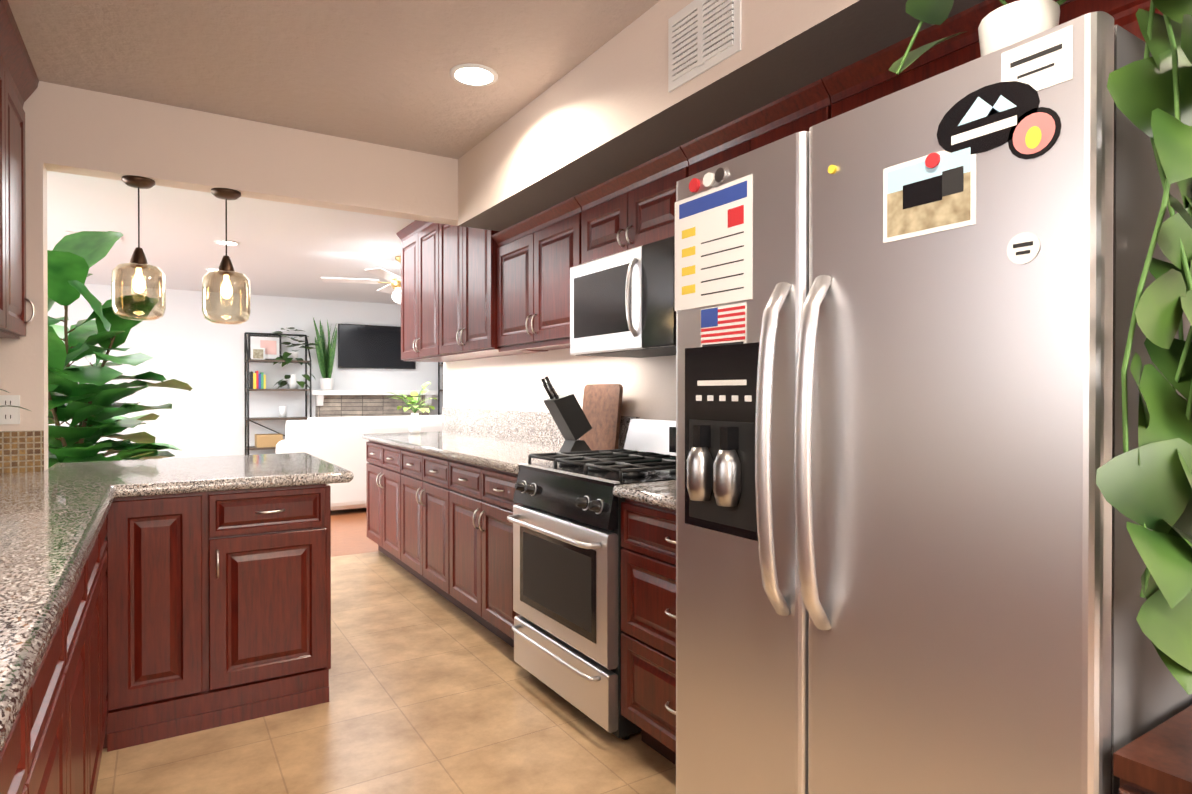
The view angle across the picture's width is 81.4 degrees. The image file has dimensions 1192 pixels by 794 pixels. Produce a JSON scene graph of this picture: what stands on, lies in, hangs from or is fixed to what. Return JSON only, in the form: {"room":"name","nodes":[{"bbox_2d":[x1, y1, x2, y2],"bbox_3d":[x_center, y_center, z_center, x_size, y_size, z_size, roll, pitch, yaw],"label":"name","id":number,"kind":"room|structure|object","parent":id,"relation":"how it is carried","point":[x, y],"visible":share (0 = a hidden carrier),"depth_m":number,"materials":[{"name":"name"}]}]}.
{"room":"kitchen","nodes":[
{"label":"kitchen","id":0,"kind":"room"},
{"bbox_2d":[0,81,470,470],"bbox_3d":[-2.509,-0.033,2.737,5.320,2.500,0.120,0,0,-32],"label":"wall","id":1,"kind":"structure","parent":0,"point":[76,131],"depth_m":3.08,"materials":[{"name":"beige paint"}]},
{"bbox_2d":[0,395,19,423],"bbox_3d":[-2.344,0.051,2.765,0.072,0.116,0.008,0,0,-32],"label":"electrical outlet plate","id":2,"kind":"object","parent":1,"relation":"attached to","point":[9,415],"visible":0.98,"depth_m":2.77,"materials":[{"name":"white plastic"}]},
{"bbox_2d":[111,175,165,320],"bbox_3d":[-2.009,-0.646,3.047,0.200,0.616,0.200,0,0,-32],"label":"pendant light","id":3,"kind":"object","parent":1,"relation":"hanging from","point":[138,262],"visible":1,"depth_m":3.03,"materials":[{"name":"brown glass"}]},
{"bbox_2d":[202,188,249,324],"bbox_3d":[-1.721,-0.647,3.228,0.200,0.616,0.200,0,0,-32],"label":"pendant light","id":4,"kind":"object","parent":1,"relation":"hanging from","point":[225,270],"visible":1,"depth_m":3.21,"materials":[{"name":"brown glass"}]},
{"bbox_2d":[48,284,442,459],"bbox_3d":[-4.250,-0.073,9.164,9.200,2.500,0.120,0,0,-32],"label":"wall","id":5,"kind":"structure","parent":0,"point":[182,339],"depth_m":8.80,"materials":[{"name":"white paint"}]},
{"bbox_2d":[338,324,415,368],"bbox_3d":[-3.082,-0.704,9.791,1.070,0.605,0.051,0,0,-32],"label":"tv","id":6,"kind":"object","parent":5,"relation":"attached to","point":[370,346],"visible":0.86,"depth_m":9.71,"materials":[{"name":"black"}]},
{"bbox_2d":[8,0,659,304],"bbox_3d":[-1.163,-1.332,4.235,9.200,0.080,11.700,0,0,-32],"label":"ceiling","id":7,"kind":"structure","parent":0,"point":[374,71],"depth_m":2.84,"materials":[{"name":"beige paint"}]},
{"bbox_2d":[65,231,121,241],"bbox_3d":[-4.060,-1.295,5.617,0.360,0.010,0.220,0,0,-32],"label":"ceiling vent","id":8,"kind":"object","parent":7,"relation":"in","point":[69,233],"visible":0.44,"depth_m":5.48,"materials":[{"name":"white"}]},
{"bbox_2d":[206,268,217,270],"bbox_3d":[-3.908,-1.306,7.140,0.190,0.008,0.190,0,0,-32],"label":"recessed light","id":9,"kind":"object","parent":7,"relation":"in","point":[211,269],"visible":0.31,"depth_m":7.08,"materials":[{"name":"white"}]},
{"bbox_2d":[214,240,239,244],"bbox_3d":[-3.106,-1.298,5.838,0.190,0.008,0.190,0,0,-32],"label":"recessed light","id":10,"kind":"object","parent":7,"relation":"in","point":[223,242],"visible":0.88,"depth_m":5.81,"materials":[{"name":"white"}]},
{"bbox_2d":[321,256,400,303],"bbox_3d":[-1.831,-1.091,6.528,1.390,0.430,1.328,0,0,-32],"label":"ceiling fan","id":11,"kind":"object","parent":7,"relation":"hanging from","point":[394,285],"visible":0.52,"depth_m":6.38,"materials":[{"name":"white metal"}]},
{"bbox_2d":[450,63,497,86],"bbox_3d":[-0.485,-1.279,2.759,0.190,0.008,0.190,0,0,-32],"label":"recessed light","id":12,"kind":"object","parent":7,"relation":"in","point":[472,74],"visible":1,"depth_m":2.75,"materials":[{"name":"white"}]},
{"bbox_2d":[331,508,378,556],"bbox_3d":[-3.023,1.219,7.215,9.200,0.060,4.500,0,0,-32],"label":"floor","id":13,"kind":"structure","parent":0,"point":[349,532],"depth_m":6.08,"materials":[{"name":"brown wood"}]},
{"bbox_2d":[244,327,317,454],"bbox_3d":[-4.050,0.138,8.988,0.874,2.080,0.461,0,0,-32],"label":"shelf unit","id":14,"kind":"object","parent":13,"relation":"on","point":[264,347],"visible":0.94,"depth_m":8.92,"materials":[{"name":"black metal"}]},
{"bbox_2d":[269,327,317,388],"bbox_3d":[-3.942,-0.483,9.052,0.619,0.840,0.461,0,0,-32],"label":"shelf plant","id":15,"kind":"object","parent":14,"relation":"on","point":[275,343],"depth_m":9.04,"materials":[{"name":"green plant"}]},
{"bbox_2d":[276,415,441,510],"bbox_3d":[-2.303,0.696,7.693,2.170,0.980,0.950,0,0,-32],"label":"sofa","id":16,"kind":"object","parent":13,"relation":"on","point":[339,441],"visible":0.29,"depth_m":7.01,"materials":[{"name":"white fabric"}]},
{"bbox_2d":[315,395,428,416],"bbox_3d":[-3.058,0.574,9.638,1.620,1.200,0.350,0,0,-32],"label":"fireplace surround","id":17,"kind":"object","parent":13,"relation":"on","point":[353,405],"visible":0.27,"depth_m":9.57,"materials":[{"name":"tile"}]},
{"bbox_2d":[308,390,436,405],"bbox_3d":[-3.081,0.011,9.672,1.700,0.205,0.260,0,0,-32],"label":"mantel shelf","id":18,"kind":"object","parent":17,"relation":"on","point":[319,394],"visible":0.85,"depth_m":9.46,"materials":[{"name":"white"}]},
{"bbox_2d":[313,318,336,389],"bbox_3d":[-3.633,-0.581,9.297,0.302,0.983,0.202,0,0,-32],"label":"snake plant","id":19,"kind":"object","parent":18,"relation":"on","point":[325,356],"visible":1,"depth_m":9.27,"materials":[{"name":"green plant"}]},
{"bbox_2d":[438,362,442,414],"bbox_3d":[-1.934,0.164,10.338,0.752,2.011,0.349,0,0,-32],"label":"shelf unit","id":20,"kind":"object","parent":13,"relation":"on","point":[439,365],"visible":0.04,"depth_m":10.28,"materials":[{"name":"black metal"}]},
{"bbox_2d":[95,551,675,793],"bbox_3d":[-1.533,1.256,1.303,5.440,0.060,7.100,0,0,-32],"label":"floor","id":21,"kind":"structure","parent":0,"point":[431,691],"depth_m":2.50,"materials":[{"name":"tile"}]},
{"bbox_2d":[0,768,51,793],"bbox_3d":[-0.900,0.911,0.529,0.652,0.640,0.879,0,0,-32],"label":"base cabinet","id":22,"kind":"object","parent":21,"relation":"on","point":[35,782],"depth_m":0.98,"materials":[{"name":"brown wood"}]},
{"bbox_2d":[0,586,75,793],"bbox_3d":[-1.219,0.793,1.038,0.652,0.868,0.323,0,0,-32],"label":"base cabinet","id":23,"kind":"object","parent":21,"relation":"on","point":[42,737],"depth_m":1.20,"materials":[{"name":"brown wood"}]},
{"bbox_2d":[76,541,95,793],"bbox_3d":[-1.424,0.791,1.365,0.652,0.868,0.449,0,0,-32],"label":"base cabinet","id":24,"kind":"object","parent":21,"relation":"on","point":[86,583],"depth_m":1.71,"materials":[{"name":"brown wood"}]},
{"bbox_2d":[96,514,107,786],"bbox_3d":[-1.663,0.789,1.746,0.652,0.868,0.451,0,0,-32],"label":"base cabinet","id":25,"kind":"object","parent":21,"relation":"on","point":[102,538],"depth_m":2.16,"materials":[{"name":"brown wood"}]},
{"bbox_2d":[108,505,111,751],"bbox_3d":[-1.902,0.787,2.126,0.652,0.868,0.447,0,0,-32],"label":"base cabinet","id":26,"kind":"object","parent":21,"relation":"on","point":[110,510],"depth_m":2.39,"materials":[{"name":"brown wood"}]},
{"bbox_2d":[47,231,192,467],"bbox_3d":[-2.898,0.115,3.865,1.124,2.188,1.017,0,0,-32],"label":"plant","id":27,"kind":"object","parent":21,"relation":"on","point":[93,410],"visible":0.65,"depth_m":3.79,"materials":[{"name":"green plant"}]},
{"bbox_2d":[112,484,330,750],"bbox_3d":[-1.557,0.782,2.865,0.762,0.868,0.680,0,0,-32],"label":"base cabinet","id":28,"kind":"object","parent":21,"relation":"on","point":[185,613],"depth_m":2.57,"materials":[{"name":"brown wood"}]},
{"bbox_2d":[0,430,353,754],"bbox_3d":[-0.841,0.252,1.211,1.479,0.623,5.020,0,0,-32],"label":"countertop","id":29,"kind":"structure","parent":28,"relation":"on","point":[52,518],"depth_m":1.98,"materials":[{"name":"stone"}]},
{"bbox_2d":[0,389,29,410],"bbox_3d":[-2.277,0.104,2.537,0.339,0.396,0.125,0,0,-32],"label":"plant","id":30,"kind":"object","parent":29,"relation":"on","point":[11,405],"visible":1,"depth_m":2.61,"materials":[{"name":"white"}]},
{"bbox_2d":[366,440,397,563],"bbox_3d":[-1.271,0.768,5.169,0.641,0.868,0.912,0,0,-32],"label":"base cabinet","id":31,"kind":"object","parent":21,"relation":"on","point":[382,467],"depth_m":4.99,"materials":[{"name":"brown wood"}]},
{"bbox_2d":[362,407,675,509],"bbox_3d":[-0.423,0.216,3.786,0.672,0.242,4.154,0,0,-32],"label":"countertop","id":32,"kind":"structure","parent":31,"relation":"on","point":[507,440],"depth_m":4.23,"materials":[{"name":"stone"}]},
{"bbox_2d":[384,381,436,433],"bbox_3d":[-1.428,0.081,5.412,0.460,0.408,0.432,0,0,-32],"label":"potted plant","id":33,"kind":"object","parent":32,"relation":"on","point":[414,424],"visible":1,"depth_m":5.36,"materials":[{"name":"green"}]},
{"bbox_2d":[541,376,591,451],"bbox_3d":[-0.138,0.098,3.393,0.268,0.397,0.110,0,0,-32],"label":"knife block","id":34,"kind":"object","parent":32,"relation":"on","point":[569,417],"visible":0.92,"depth_m":3.35,"materials":[{"name":"black wood"}]},
{"bbox_2d":[580,384,622,449],"bbox_3d":[0.022,0.114,3.546,0.056,0.360,0.340,0,0,-32],"label":"cutting board","id":35,"kind":"object","parent":32,"relation":"on","point":[602,406],"visible":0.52,"depth_m":3.51,"materials":[{"name":"brown wood"}]},
{"bbox_2d":[398,447,445,598],"bbox_3d":[-0.786,0.773,4.396,0.641,0.868,0.914,0,0,-32],"label":"base cabinet","id":36,"kind":"object","parent":21,"relation":"on","point":[442,526],"depth_m":4.23,"materials":[{"name":"brown wood"}]},
{"bbox_2d":[446,458,520,647],"bbox_3d":[-0.301,0.777,3.623,0.641,0.868,0.912,0,0,-32],"label":"base cabinet","id":37,"kind":"object","parent":21,"relation":"on","point":[479,499],"depth_m":3.46,"materials":[{"name":"brown wood"}]},
{"bbox_2d":[507,419,675,739],"bbox_3d":[0.087,0.662,2.867,0.719,1.108,0.762,0,0,-32],"label":"stove","id":38,"kind":"object","parent":21,"relation":"on","point":[565,518],"visible":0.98,"depth_m":2.65,"materials":[{"name":"silver metal"}]},
{"bbox_2d":[621,499,675,764],"bbox_3d":[0.523,0.786,2.309,0.641,0.868,0.638,0,0,-32],"label":"base cabinet","id":39,"kind":"object","parent":21,"relation":"on","point":[648,531],"depth_m":2.27,"materials":[{"name":"brown wood"}]},
{"bbox_2d":[675,11,1191,793],"bbox_3d":[0.780,0.349,1.542,0.960,1.750,0.915,0,0,-32],"label":"fridge","id":40,"kind":"object","parent":21,"relation":"on","point":[909,561],"visible":1,"depth_m":1.15,"materials":[{"name":"silver metal"}]},
{"bbox_2d":[889,0,1191,694],"bbox_3d":[0.752,-0.213,1.075,0.550,1.362,0.570,0,0,-32],"label":"pothos","id":41,"kind":"object","parent":40,"relation":"on","point":[1146,483],"visible":0.94,"depth_m":0.83,"materials":[{"name":"green plant"}]},
{"bbox_2d":[1113,705,1191,793],"bbox_3d":[1.256,0.854,0.860,0.939,0.750,0.720,0,0,-32],"label":"table","id":42,"kind":"object","parent":21,"relation":"on","point":[1157,759],"visible":1,"depth_m":0.92,"materials":[{"name":"brown wood"}]},
{"bbox_2d":[443,348,675,420],"bbox_3d":[0.694,-0.033,2.751,0.120,2.500,7.200,0,0,-32],"label":"wall","id":43,"kind":"structure","parent":0,"point":[515,383],"depth_m":4.13,"materials":[{"name":"beige paint"}]},
{"bbox_2d":[396,220,461,361],"bbox_3d":[-1.161,-0.790,5.239,0.371,1.014,0.897,0,0,-32],"label":"upper cabinet","id":44,"kind":"object","parent":43,"relation":"attached to","point":[418,245],"depth_m":5.14,"materials":[{"name":"brown wood"}]},
{"bbox_2d":[436,207,551,359],"bbox_3d":[-0.685,-0.785,4.480,0.371,1.014,0.896,0,0,-32],"label":"upper cabinet","id":45,"kind":"object","parent":43,"relation":"attached to","point":[472,294],"depth_m":4.36,"materials":[{"name":"brown wood"}]},
{"bbox_2d":[496,194,579,351],"bbox_3d":[-0.181,-0.603,3.706,0.341,0.649,0.942,0,0,-32],"label":"upper cabinet","id":46,"kind":"object","parent":43,"relation":"attached to","point":[535,256],"depth_m":3.58,"materials":[{"name":"brown wood"}]},
{"bbox_2d":[580,173,623,263],"bbox_3d":[0.175,-0.762,3.138,0.341,0.324,0.381,0,0,-32],"label":"upper cabinet","id":47,"kind":"object","parent":43,"relation":"attached to","point":[601,205],"depth_m":3.05,"materials":[{"name":"brown wood"}]},
{"bbox_2d":[624,144,683,250],"bbox_3d":[0.377,-0.760,2.815,0.341,0.324,0.381,0,0,-32],"label":"upper cabinet","id":48,"kind":"object","parent":43,"relation":"attached to","point":[649,187],"depth_m":2.74,"materials":[{"name":"brown wood"}]},
{"bbox_2d":[570,236,675,357],"bbox_3d":[0.229,-0.393,2.950,0.451,0.407,0.762,0,0,-32],"label":"microwave","id":49,"kind":"object","parent":48,"relation":"attached to","point":[622,303],"visible":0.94,"depth_m":2.81,"materials":[{"name":"silver metal"}]},
{"bbox_2d":[684,76,827,177],"bbox_3d":[0.651,-0.595,2.380,0.341,0.649,0.638,0,0,-32],"label":"upper cabinet","id":50,"kind":"object","parent":43,"relation":"attached to","point":[800,110],"depth_m":2.24,"materials":[{"name":"brown wood"}]},
{"bbox_2d":[828,0,1162,118],"bbox_3d":[1.075,-0.746,1.704,0.341,0.339,0.948,0,0,-32],"label":"upper cabinet","id":51,"kind":"object","parent":43,"relation":"attached to","point":[869,79],"depth_m":1.74,"materials":[{"name":"brown wood"}]},
{"bbox_2d":[458,0,984,230],"bbox_3d":[0.904,-1.097,1.713,0.620,0.360,5.230,0,0,-32],"label":"soffit","id":52,"kind":"structure","parent":0,"point":[611,108],"depth_m":2.38,"materials":[{"name":"beige paint"}]},
{"bbox_2d":[668,0,741,91],"bbox_3d":[0.314,-1.079,2.058,0.013,0.230,0.320,0,0,-32],"label":"air vent","id":53,"kind":"object","parent":52,"relation":"attached to","point":[704,36],"visible":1,"depth_m":2.05,"materials":[{"name":"white metal"}]},
{"bbox_3d":[-1.257,-0.018,0.365,0.120,2.500,5.230,0,0,-32],"label":"wall","id":54,"kind":"structure","parent":0,"visible":0},
{"bbox_2d":[0,8,11,335],"bbox_3d":[-1.982,-0.753,1.961,0.351,1.049,0.869,0,0,-32],"label":"upper cabinet","id":55,"kind":"object","parent":54,"relation":"attached to","point":[5,32],"depth_m":2.43,"materials":[{"name":"brown wood"}]},
{"bbox_2d":[0,36,31,338],"bbox_3d":[-2.329,-0.757,2.515,0.351,1.049,0.437,0,0,-32],"label":"upper cabinet","id":56,"kind":"object","parent":54,"relation":"attached to","point":[19,81],"depth_m":2.65,"materials":[{"name":"brown wood"}]}
]}

